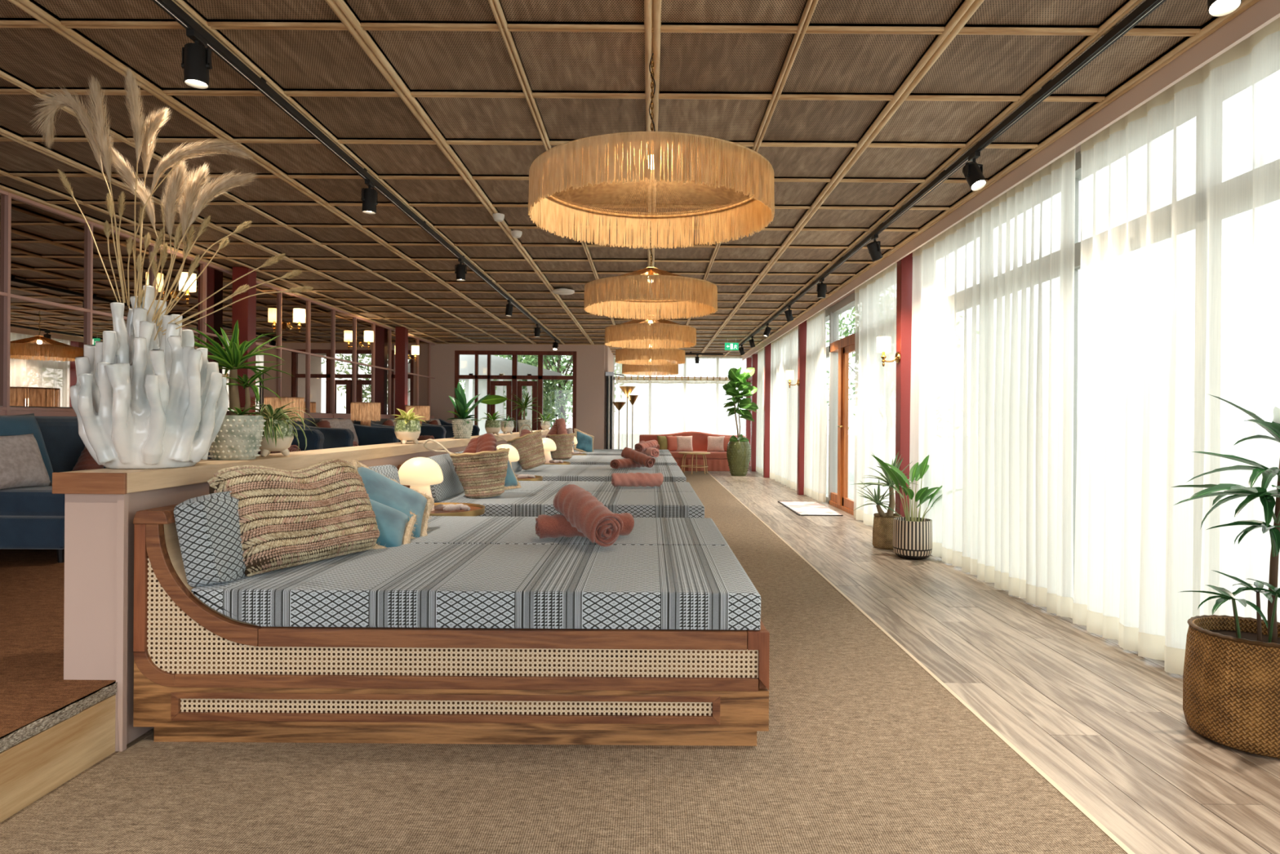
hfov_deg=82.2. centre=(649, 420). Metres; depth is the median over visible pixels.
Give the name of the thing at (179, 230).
grass stem
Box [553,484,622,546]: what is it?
rolled towel
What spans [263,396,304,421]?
table lamp
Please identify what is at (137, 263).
grass stem
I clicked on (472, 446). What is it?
rolled towel
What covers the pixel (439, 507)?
cloth
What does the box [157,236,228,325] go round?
grass stem
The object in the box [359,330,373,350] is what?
wall sconce
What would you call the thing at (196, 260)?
grass stem
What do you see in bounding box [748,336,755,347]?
track spotlight
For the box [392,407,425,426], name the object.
croton
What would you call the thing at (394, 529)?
cushion
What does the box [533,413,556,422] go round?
aloe
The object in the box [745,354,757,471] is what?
door
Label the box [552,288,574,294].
ceiling disc
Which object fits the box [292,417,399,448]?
sofa
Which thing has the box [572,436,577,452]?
mushroom lamp
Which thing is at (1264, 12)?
trim
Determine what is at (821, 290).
track spotlight
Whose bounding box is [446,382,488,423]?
peace lily
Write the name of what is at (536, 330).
track spotlight
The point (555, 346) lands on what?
track spotlight
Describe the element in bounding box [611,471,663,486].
rolled towel
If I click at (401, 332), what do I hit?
pillar
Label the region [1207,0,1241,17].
track spotlight
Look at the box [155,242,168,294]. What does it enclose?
grass stem
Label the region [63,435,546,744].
wall
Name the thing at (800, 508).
door mat
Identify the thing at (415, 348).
wall sconce
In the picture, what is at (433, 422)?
rolled towel
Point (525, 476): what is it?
cloth
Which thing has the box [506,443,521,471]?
cushion
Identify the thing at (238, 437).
pot
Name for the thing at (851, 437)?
ground
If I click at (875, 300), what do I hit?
sheer curtain
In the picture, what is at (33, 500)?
seat cushion
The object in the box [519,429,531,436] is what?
rolled towel
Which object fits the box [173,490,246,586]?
cushion
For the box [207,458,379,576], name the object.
cushion
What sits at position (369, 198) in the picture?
track spotlight
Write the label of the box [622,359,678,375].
pendant
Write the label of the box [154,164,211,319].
pampas plume
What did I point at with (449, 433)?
sofa
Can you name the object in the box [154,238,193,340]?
grass stem
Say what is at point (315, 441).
sofa
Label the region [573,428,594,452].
cushion
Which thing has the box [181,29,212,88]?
track spotlight
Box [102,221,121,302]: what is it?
grass stem
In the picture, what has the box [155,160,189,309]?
pampas plume
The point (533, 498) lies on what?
daybed
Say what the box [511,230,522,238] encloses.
smoke detector
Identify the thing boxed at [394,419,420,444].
pot
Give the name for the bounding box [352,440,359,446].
rolled towel
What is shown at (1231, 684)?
seagrass basket
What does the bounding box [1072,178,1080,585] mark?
window
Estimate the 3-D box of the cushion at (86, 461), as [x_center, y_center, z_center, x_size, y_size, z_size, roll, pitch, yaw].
[-4.047,0.281,5.337,0.176,0.320,0.293,0,0,-4]
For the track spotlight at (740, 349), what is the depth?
14.66 m
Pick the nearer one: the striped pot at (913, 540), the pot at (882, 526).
the striped pot at (913, 540)
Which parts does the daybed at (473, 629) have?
corner post, corner rail, inset rail, curved rail, inset rail, inset rail, cane panel, cane panel, rail, mattress, rail, mattress, inset rail, corner post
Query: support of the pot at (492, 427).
on the ledge
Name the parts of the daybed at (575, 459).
mattress, mattress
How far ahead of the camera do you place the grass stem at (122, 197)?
2.74 m
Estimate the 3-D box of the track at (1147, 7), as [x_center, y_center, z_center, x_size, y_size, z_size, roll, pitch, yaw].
[1.841,-1.537,6.000,0.036,0.064,18.400,0,0,0]
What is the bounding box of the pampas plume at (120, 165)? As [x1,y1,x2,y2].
[109,144,161,286]
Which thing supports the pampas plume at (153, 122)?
in the vase
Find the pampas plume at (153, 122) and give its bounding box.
[137,106,171,302]
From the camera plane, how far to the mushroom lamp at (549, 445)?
9.79 m
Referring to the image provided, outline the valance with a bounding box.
[615,355,741,378]
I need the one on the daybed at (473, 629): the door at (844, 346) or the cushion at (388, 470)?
the cushion at (388, 470)
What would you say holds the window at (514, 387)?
in the wall at (590, 359)
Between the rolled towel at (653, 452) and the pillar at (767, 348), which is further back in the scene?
the pillar at (767, 348)
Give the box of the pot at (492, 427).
[484,420,500,435]
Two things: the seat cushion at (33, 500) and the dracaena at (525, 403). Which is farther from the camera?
the dracaena at (525, 403)
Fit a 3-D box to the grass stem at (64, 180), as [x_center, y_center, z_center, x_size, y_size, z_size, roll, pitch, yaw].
[-2.120,-0.695,2.779,0.291,0.533,0.036,0,0,9]
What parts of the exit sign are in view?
panel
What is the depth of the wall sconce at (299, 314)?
9.05 m
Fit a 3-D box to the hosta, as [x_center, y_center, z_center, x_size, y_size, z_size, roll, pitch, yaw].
[-1.820,-0.119,8.481,0.344,0.342,0.355,0,0,-33]
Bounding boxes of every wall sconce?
[170,271,195,304]
[287,308,305,333]
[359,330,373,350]
[408,345,419,361]
[785,370,799,387]
[876,336,900,366]
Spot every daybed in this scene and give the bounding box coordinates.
[133,503,769,746]
[396,464,704,517]
[514,464,686,481]
[551,454,676,465]
[573,448,671,455]
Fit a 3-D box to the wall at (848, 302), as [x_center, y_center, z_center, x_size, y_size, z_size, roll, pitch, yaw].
[2.537,-0.217,7.350,0.130,2.910,21.100,0,0,0]
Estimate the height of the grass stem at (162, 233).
0.334 m
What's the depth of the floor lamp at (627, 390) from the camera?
16.54 m
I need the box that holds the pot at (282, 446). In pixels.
[259,419,293,456]
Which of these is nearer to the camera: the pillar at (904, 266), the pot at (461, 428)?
the pillar at (904, 266)
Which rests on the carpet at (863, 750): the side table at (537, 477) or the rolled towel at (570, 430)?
the side table at (537, 477)
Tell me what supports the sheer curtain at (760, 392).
hanging from the trim at (1078, 148)
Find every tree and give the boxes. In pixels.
[461,355,573,424]
[493,355,615,429]
[825,306,854,431]
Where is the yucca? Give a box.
[851,452,917,515]
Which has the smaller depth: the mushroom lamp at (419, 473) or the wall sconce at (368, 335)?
the mushroom lamp at (419, 473)
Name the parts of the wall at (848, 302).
sill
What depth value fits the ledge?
2.84 m
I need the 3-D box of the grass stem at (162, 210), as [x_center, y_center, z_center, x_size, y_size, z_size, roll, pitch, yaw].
[-1.868,-0.614,2.775,0.092,0.448,0.034,0,0,0]
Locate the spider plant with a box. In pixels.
[240,399,317,451]
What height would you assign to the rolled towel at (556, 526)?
0.115 m
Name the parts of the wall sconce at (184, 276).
wall plate, lamp shade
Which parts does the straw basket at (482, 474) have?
cord handle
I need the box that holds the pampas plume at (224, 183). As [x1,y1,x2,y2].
[156,167,257,325]
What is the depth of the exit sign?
13.89 m
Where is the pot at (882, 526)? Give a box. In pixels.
[872,512,902,549]
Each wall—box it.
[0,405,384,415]
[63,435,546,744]
[430,343,604,448]
[604,345,751,448]
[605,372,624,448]
[755,151,1180,648]
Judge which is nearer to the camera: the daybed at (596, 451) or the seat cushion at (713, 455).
the daybed at (596, 451)
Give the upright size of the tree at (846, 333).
4.880 m
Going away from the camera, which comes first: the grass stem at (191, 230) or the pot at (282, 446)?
the grass stem at (191, 230)
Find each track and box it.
[151,0,559,342]
[684,351,723,355]
[738,0,1166,347]
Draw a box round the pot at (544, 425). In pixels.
[540,421,550,430]
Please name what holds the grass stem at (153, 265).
in the vase
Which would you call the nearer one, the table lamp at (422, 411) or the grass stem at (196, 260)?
the grass stem at (196, 260)
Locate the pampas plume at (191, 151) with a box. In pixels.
[138,137,253,307]
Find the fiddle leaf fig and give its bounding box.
[722,367,758,441]
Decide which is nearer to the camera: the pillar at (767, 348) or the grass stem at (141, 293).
the grass stem at (141, 293)
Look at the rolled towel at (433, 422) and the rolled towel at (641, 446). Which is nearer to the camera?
the rolled towel at (641, 446)
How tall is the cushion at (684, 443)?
0.359 m
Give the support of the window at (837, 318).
in the wall at (848, 302)
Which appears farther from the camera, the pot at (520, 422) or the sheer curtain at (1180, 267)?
the pot at (520, 422)
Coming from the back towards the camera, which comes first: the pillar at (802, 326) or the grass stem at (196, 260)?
the pillar at (802, 326)
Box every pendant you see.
[528,53,774,248]
[583,227,717,319]
[604,294,696,349]
[615,341,685,365]
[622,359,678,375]
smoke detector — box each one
[492,213,504,222]
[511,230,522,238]
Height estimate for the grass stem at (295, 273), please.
0.252 m
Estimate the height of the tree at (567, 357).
7.255 m
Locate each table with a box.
[429,502,484,515]
[517,475,542,480]
[543,461,570,464]
[572,453,586,455]
[678,451,710,474]
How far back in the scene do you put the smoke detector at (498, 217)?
5.57 m
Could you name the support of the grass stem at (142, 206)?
in the vase
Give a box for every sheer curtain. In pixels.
[614,377,741,448]
[755,347,764,475]
[769,325,798,490]
[804,308,826,502]
[853,262,897,525]
[908,147,1075,617]
[1072,17,1279,675]
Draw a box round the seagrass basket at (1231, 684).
[1182,614,1279,758]
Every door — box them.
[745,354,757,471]
[828,311,854,515]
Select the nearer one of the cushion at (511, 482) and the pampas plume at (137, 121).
the pampas plume at (137, 121)
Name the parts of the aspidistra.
stem, stem, stem, stem, stem, stem, stem, stem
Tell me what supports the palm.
on the seagrass basket at (1231, 684)
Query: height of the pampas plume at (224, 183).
0.591 m
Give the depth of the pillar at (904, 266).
6.65 m
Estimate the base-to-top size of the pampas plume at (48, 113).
0.854 m
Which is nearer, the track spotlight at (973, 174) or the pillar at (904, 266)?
the track spotlight at (973, 174)
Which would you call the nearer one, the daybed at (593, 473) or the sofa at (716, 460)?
the daybed at (593, 473)
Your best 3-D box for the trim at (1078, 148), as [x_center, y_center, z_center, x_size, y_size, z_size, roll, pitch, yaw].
[2.402,-1.573,7.350,0.258,0.040,21.100,0,0,0]
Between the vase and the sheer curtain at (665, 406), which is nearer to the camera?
the vase
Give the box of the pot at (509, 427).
[500,421,514,434]
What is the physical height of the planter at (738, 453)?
0.700 m
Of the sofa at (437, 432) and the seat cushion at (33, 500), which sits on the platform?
the sofa at (437, 432)
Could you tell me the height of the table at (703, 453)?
0.451 m
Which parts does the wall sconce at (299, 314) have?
wall plate, lamp shade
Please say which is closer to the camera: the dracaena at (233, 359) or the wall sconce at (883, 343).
the dracaena at (233, 359)
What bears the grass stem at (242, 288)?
in the vase
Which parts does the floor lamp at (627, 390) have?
lamp shade, lamp shade, lamp shade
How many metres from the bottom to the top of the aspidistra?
0.566 m
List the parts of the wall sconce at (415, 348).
lamp shade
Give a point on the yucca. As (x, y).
(888, 481)
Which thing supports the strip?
on the floor
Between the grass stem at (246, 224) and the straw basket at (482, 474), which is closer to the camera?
the grass stem at (246, 224)
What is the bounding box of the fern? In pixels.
[499,415,517,428]
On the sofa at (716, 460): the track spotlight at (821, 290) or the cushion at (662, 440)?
the cushion at (662, 440)
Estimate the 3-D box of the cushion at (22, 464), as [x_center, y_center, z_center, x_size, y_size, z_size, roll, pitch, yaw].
[-3.861,0.248,4.420,0.197,0.329,0.424,0,0,7]
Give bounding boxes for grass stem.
[57,169,118,302]
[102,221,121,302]
[104,191,124,302]
[117,191,128,305]
[124,236,134,308]
[133,196,147,292]
[133,254,145,308]
[136,288,144,307]
[140,231,151,292]
[142,228,164,308]
[146,251,158,315]
[151,223,183,319]
[151,225,195,321]
[153,203,166,286]
[154,214,211,323]
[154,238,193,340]
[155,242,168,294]
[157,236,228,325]
[157,253,199,318]
[158,220,251,326]
[159,252,285,329]
[159,284,249,331]
[161,268,302,332]
[162,285,312,334]
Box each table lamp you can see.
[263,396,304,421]
[350,402,381,426]
[405,405,430,425]
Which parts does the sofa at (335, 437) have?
backrest, armrest, armrest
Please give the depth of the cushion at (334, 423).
9.34 m
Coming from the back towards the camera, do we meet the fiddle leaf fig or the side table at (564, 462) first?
the fiddle leaf fig
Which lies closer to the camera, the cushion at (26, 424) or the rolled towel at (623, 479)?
the cushion at (26, 424)
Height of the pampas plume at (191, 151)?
0.662 m
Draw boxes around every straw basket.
[423,439,509,498]
[493,424,546,470]
[546,432,574,459]
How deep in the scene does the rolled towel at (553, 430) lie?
10.75 m
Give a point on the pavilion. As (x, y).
(500, 366)
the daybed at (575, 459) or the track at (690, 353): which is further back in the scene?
the track at (690, 353)
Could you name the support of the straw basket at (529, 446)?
on the daybed at (593, 473)
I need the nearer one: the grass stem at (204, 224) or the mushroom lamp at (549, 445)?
the grass stem at (204, 224)
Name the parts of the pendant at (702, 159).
bulb, chain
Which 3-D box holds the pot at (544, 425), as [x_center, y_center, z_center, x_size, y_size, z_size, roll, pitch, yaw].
[-1.821,0.095,12.800,0.170,0.164,0.170,0,0,-23]
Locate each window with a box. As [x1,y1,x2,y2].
[454,350,576,434]
[613,357,615,448]
[826,313,839,493]
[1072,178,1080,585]
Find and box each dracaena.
[190,320,293,417]
[507,391,542,419]
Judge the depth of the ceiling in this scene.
3.84 m
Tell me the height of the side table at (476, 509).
0.545 m
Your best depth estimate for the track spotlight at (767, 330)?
11.46 m
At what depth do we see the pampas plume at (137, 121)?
2.73 m
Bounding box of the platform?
[0,548,117,822]
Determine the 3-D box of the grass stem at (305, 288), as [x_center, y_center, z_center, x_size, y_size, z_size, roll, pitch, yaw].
[-1.512,-0.405,2.689,0.560,0.187,0.034,0,0,0]
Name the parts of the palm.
blade, blade, blade, blade, blade, blade, blade, blade, blade, blade, blade, blade, blade, blade, blade, blade, blade, blade, blade, blade, blade, blade, blade, blade, blade, blade, blade, blade, blade, blade, blade, blade, blade, blade, blade, blade, blade, blade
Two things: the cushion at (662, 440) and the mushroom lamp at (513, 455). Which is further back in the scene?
the cushion at (662, 440)
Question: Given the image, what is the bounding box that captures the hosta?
[476,395,509,422]
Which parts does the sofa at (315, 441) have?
armrest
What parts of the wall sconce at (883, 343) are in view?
lamp shade, wall plate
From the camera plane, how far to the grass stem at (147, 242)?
2.76 m
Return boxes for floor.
[707,469,1279,853]
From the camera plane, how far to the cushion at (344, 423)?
9.77 m
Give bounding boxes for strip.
[707,472,1134,853]
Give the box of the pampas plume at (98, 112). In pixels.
[84,75,125,302]
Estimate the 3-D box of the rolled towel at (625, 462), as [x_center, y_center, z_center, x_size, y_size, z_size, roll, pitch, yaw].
[-0.245,0.513,8.801,0.145,0.120,0.539,0,0,41]
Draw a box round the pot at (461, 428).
[451,418,473,438]
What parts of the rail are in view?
rod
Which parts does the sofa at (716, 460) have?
backrest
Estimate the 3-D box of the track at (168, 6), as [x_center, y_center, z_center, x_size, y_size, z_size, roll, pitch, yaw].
[-1.804,-1.563,5.650,0.036,0.064,17.700,0,0,0]
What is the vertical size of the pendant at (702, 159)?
0.714 m
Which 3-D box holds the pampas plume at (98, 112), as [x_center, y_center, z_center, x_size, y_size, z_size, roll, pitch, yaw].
[-2.037,-0.868,2.723,0.127,0.846,0.088,0,0,-10]
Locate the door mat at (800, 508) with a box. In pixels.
[777,501,843,515]
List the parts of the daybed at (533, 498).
mattress, mattress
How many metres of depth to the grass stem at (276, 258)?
2.69 m
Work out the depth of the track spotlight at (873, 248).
5.97 m
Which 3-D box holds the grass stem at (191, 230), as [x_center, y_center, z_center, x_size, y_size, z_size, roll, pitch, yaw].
[-1.795,-0.556,2.770,0.139,0.380,0.039,0,0,-30]
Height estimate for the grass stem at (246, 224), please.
0.400 m
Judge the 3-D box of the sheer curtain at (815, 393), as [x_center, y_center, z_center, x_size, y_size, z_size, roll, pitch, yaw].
[2.374,-0.202,10.515,0.090,2.662,1.130,0,0,0]
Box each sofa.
[0,416,105,562]
[207,428,324,458]
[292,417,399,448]
[353,418,446,442]
[422,418,479,438]
[639,431,744,471]
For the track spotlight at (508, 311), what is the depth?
9.36 m
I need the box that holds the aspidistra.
[871,454,942,521]
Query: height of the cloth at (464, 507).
0.043 m
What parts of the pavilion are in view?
post, post, post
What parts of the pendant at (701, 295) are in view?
chain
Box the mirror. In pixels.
[0,189,435,423]
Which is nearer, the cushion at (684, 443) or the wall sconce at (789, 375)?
the wall sconce at (789, 375)
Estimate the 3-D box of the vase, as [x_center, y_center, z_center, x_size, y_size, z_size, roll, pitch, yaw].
[-1.853,-0.165,2.745,0.479,0.677,0.491,0,0,-19]
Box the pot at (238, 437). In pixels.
[208,415,266,460]
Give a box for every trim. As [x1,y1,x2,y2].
[115,493,128,751]
[742,0,1279,360]
[749,36,1249,356]
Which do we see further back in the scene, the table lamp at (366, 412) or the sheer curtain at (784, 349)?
the sheer curtain at (784, 349)
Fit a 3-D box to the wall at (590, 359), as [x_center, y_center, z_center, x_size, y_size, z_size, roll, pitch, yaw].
[-2.778,-0.304,15.400,3.640,2.810,0.200,0,0,0]
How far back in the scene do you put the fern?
9.34 m
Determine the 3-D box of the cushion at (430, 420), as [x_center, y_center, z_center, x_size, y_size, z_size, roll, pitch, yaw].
[-4.043,0.162,13.900,0.197,0.378,0.422,0,0,7]
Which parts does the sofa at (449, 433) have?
backrest, armrest, armrest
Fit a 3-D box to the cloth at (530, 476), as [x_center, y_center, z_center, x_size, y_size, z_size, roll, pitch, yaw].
[-1.186,0.552,7.221,0.151,0.043,0.044,0,0,44]
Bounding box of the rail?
[617,375,728,380]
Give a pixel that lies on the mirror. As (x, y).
(56, 293)
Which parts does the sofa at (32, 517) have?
frame, backrest, leg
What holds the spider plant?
in the pot at (282, 446)
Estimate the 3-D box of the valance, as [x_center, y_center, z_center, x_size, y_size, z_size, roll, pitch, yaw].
[0.699,-1.227,17.859,3.060,0.676,0.048,0,0,0]
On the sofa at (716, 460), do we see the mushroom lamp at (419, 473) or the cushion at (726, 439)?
the cushion at (726, 439)
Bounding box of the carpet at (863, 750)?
[0,471,1126,853]
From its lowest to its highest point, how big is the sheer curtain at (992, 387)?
2.662 m
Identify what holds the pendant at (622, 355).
hanging from the ceiling
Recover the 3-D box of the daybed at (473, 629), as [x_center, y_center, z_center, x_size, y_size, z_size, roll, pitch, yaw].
[-0.672,0.714,3.460,2.155,0.802,1.966,0,0,0]
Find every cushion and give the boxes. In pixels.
[0,413,53,482]
[0,433,52,488]
[0,482,64,516]
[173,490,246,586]
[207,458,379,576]
[319,417,342,428]
[333,417,358,444]
[350,457,435,538]
[368,464,399,483]
[368,498,418,549]
[426,452,464,502]
[428,418,441,425]
[497,446,521,489]
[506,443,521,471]
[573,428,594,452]
[657,435,672,449]
[665,435,677,451]
[670,450,727,459]
[675,435,693,451]
[706,435,724,451]
[719,435,736,451]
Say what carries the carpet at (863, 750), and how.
on the floor
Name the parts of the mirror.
mirror panel, mirror panel, mirror panel, mirror panel, mirror panel, mirror panel, mirror panel, mirror panel, panel, rail, rail, rail, mirror panel, mirror panel, mirror panel, mirror panel, mirror panel, mirror panel, mirror panel, mirror panel, mirror panel, mirror panel, mirror panel, mirror panel, mirror panel, mirror panel, mirror panel, mirror panel, mirror panel, mirror panel, mirror panel, mirror panel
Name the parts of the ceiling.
panel, panel, panel, panel, panel, panel, panel, panel, panel, panel, panel, panel, panel, panel, panel, panel, panel, panel, panel, panel, panel, panel, panel, panel, panel, panel, panel, panel, panel, panel, panel, panel, panel, panel, panel, panel, panel, panel, panel, panel, panel, panel, panel, panel, panel, panel, panel, panel, panel, panel, panel, panel, panel, panel, panel, panel, panel, panel, panel, panel, panel, panel, panel, panel, panel, panel, panel, panel, panel, panel, panel, panel, panel, panel, panel, panel, panel, panel, panel, panel, panel, panel, panel, panel, panel, panel, panel, panel, panel, panel, panel, panel, panel, panel, panel, panel, panel, panel, panel, panel, panel, panel, panel, panel, panel, panel, panel, panel, panel, panel, panel, panel, panel, panel, panel, panel, panel, panel, panel, panel, panel, panel, panel, panel, panel, panel, panel, panel, panel, panel, panel, panel, panel, panel, panel, panel, panel, panel, panel, panel, panel, panel, panel, panel, panel, panel, panel, panel, panel, panel, panel, panel, panel, panel, panel, panel, panel, panel, panel, panel, panel, panel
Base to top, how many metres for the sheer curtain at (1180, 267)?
2.662 m
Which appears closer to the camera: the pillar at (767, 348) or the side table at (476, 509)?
the side table at (476, 509)
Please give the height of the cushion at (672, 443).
0.360 m
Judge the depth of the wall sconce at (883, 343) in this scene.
6.66 m
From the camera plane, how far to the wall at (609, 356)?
15.50 m
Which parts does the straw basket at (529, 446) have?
cord handle, cord handle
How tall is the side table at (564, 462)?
0.545 m
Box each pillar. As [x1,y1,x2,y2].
[231,266,256,415]
[395,326,408,418]
[763,342,771,477]
[796,320,806,494]
[894,252,912,516]
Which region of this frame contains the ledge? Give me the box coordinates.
[52,429,550,493]
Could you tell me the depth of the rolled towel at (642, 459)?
8.68 m
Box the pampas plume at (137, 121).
[121,64,146,296]
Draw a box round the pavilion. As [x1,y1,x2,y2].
[459,355,572,435]
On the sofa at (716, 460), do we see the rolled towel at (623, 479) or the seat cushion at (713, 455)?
the seat cushion at (713, 455)
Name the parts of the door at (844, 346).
rail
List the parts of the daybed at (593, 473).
mattress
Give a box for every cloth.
[434,503,453,510]
[443,503,461,511]
[457,503,470,511]
[516,474,528,478]
[528,474,535,478]
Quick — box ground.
[613,433,854,499]
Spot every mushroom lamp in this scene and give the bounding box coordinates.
[398,457,443,511]
[496,444,519,462]
[542,437,556,463]
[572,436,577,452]
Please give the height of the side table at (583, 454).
0.545 m
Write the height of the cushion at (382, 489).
0.457 m
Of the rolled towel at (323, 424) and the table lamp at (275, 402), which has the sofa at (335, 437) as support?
the rolled towel at (323, 424)
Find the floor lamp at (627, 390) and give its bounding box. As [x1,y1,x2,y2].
[613,386,638,448]
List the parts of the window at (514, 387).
frame, door, frame, door, frame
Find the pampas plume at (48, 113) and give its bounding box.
[30,84,124,302]
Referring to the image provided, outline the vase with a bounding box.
[70,284,229,468]
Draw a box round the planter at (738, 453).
[726,440,751,475]
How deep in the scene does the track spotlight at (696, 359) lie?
16.86 m
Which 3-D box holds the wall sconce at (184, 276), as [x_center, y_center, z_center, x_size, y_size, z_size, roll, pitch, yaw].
[-4.382,-1.233,6.900,0.199,0.295,0.138,0,0,0]
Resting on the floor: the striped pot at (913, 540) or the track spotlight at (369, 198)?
the striped pot at (913, 540)
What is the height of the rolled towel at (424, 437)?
0.149 m
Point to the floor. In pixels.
(1105, 722)
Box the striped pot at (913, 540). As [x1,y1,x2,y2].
[893,516,932,559]
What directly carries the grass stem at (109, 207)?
in the vase
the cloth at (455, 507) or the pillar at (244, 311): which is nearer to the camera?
the cloth at (455, 507)
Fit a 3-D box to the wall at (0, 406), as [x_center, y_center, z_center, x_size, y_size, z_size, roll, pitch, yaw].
[-4.648,-0.318,6.050,0.100,2.810,18.500,0,0,0]
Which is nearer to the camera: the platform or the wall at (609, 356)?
the platform
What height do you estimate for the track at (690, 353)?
0.064 m
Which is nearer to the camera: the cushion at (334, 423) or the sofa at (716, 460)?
the cushion at (334, 423)
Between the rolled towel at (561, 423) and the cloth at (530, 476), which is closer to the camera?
the cloth at (530, 476)
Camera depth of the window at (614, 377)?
17.93 m
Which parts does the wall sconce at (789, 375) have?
lamp shade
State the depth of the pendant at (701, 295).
5.41 m
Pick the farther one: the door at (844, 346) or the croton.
the door at (844, 346)
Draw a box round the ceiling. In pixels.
[0,0,1260,356]
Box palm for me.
[1171,394,1279,643]
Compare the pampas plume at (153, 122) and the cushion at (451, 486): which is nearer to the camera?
the pampas plume at (153, 122)
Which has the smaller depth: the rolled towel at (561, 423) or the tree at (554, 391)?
the rolled towel at (561, 423)
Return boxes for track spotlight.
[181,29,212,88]
[360,179,377,213]
[454,258,466,280]
[505,300,512,316]
[533,324,541,337]
[552,339,558,351]
[694,354,699,363]
[738,344,744,355]
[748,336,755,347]
[763,324,771,337]
[784,305,793,321]
[816,278,826,297]
[866,234,882,261]
[962,151,986,191]
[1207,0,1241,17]
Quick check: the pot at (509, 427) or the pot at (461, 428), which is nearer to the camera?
the pot at (461, 428)
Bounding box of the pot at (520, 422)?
[517,419,531,431]
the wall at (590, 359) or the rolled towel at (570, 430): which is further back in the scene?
the wall at (590, 359)
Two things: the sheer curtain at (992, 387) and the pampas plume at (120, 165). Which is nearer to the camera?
the pampas plume at (120, 165)
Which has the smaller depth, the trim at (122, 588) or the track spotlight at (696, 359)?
the trim at (122, 588)
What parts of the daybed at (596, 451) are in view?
mattress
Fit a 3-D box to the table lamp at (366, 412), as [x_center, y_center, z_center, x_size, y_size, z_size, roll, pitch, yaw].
[-4.051,0.044,10.450,0.400,0.597,0.401,0,0,0]
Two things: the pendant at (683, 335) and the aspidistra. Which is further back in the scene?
the pendant at (683, 335)
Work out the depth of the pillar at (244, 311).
7.74 m
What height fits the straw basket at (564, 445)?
0.396 m
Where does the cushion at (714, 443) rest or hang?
on the sofa at (716, 460)
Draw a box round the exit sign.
[724,337,738,350]
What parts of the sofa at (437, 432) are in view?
armrest, backrest, armrest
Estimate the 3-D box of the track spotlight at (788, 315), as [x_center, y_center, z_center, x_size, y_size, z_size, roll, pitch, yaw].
[1.841,-1.406,9.700,0.125,0.206,0.112,0,0,0]
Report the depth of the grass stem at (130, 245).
2.74 m
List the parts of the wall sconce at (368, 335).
lamp shade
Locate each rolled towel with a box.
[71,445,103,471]
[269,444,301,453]
[315,420,330,427]
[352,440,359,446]
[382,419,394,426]
[417,435,434,440]
[428,419,439,425]
[454,437,478,471]
[475,432,497,452]
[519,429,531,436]
[535,512,634,538]
[546,422,557,438]
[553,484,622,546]
[555,417,567,434]
[566,426,574,444]
[609,457,645,468]
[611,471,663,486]
[621,446,655,467]
[634,440,657,452]
[640,447,659,457]
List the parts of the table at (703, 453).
leg, leg, leg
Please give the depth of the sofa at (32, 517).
4.33 m
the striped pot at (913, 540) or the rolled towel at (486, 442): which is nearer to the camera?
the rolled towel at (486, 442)
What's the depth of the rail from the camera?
17.76 m

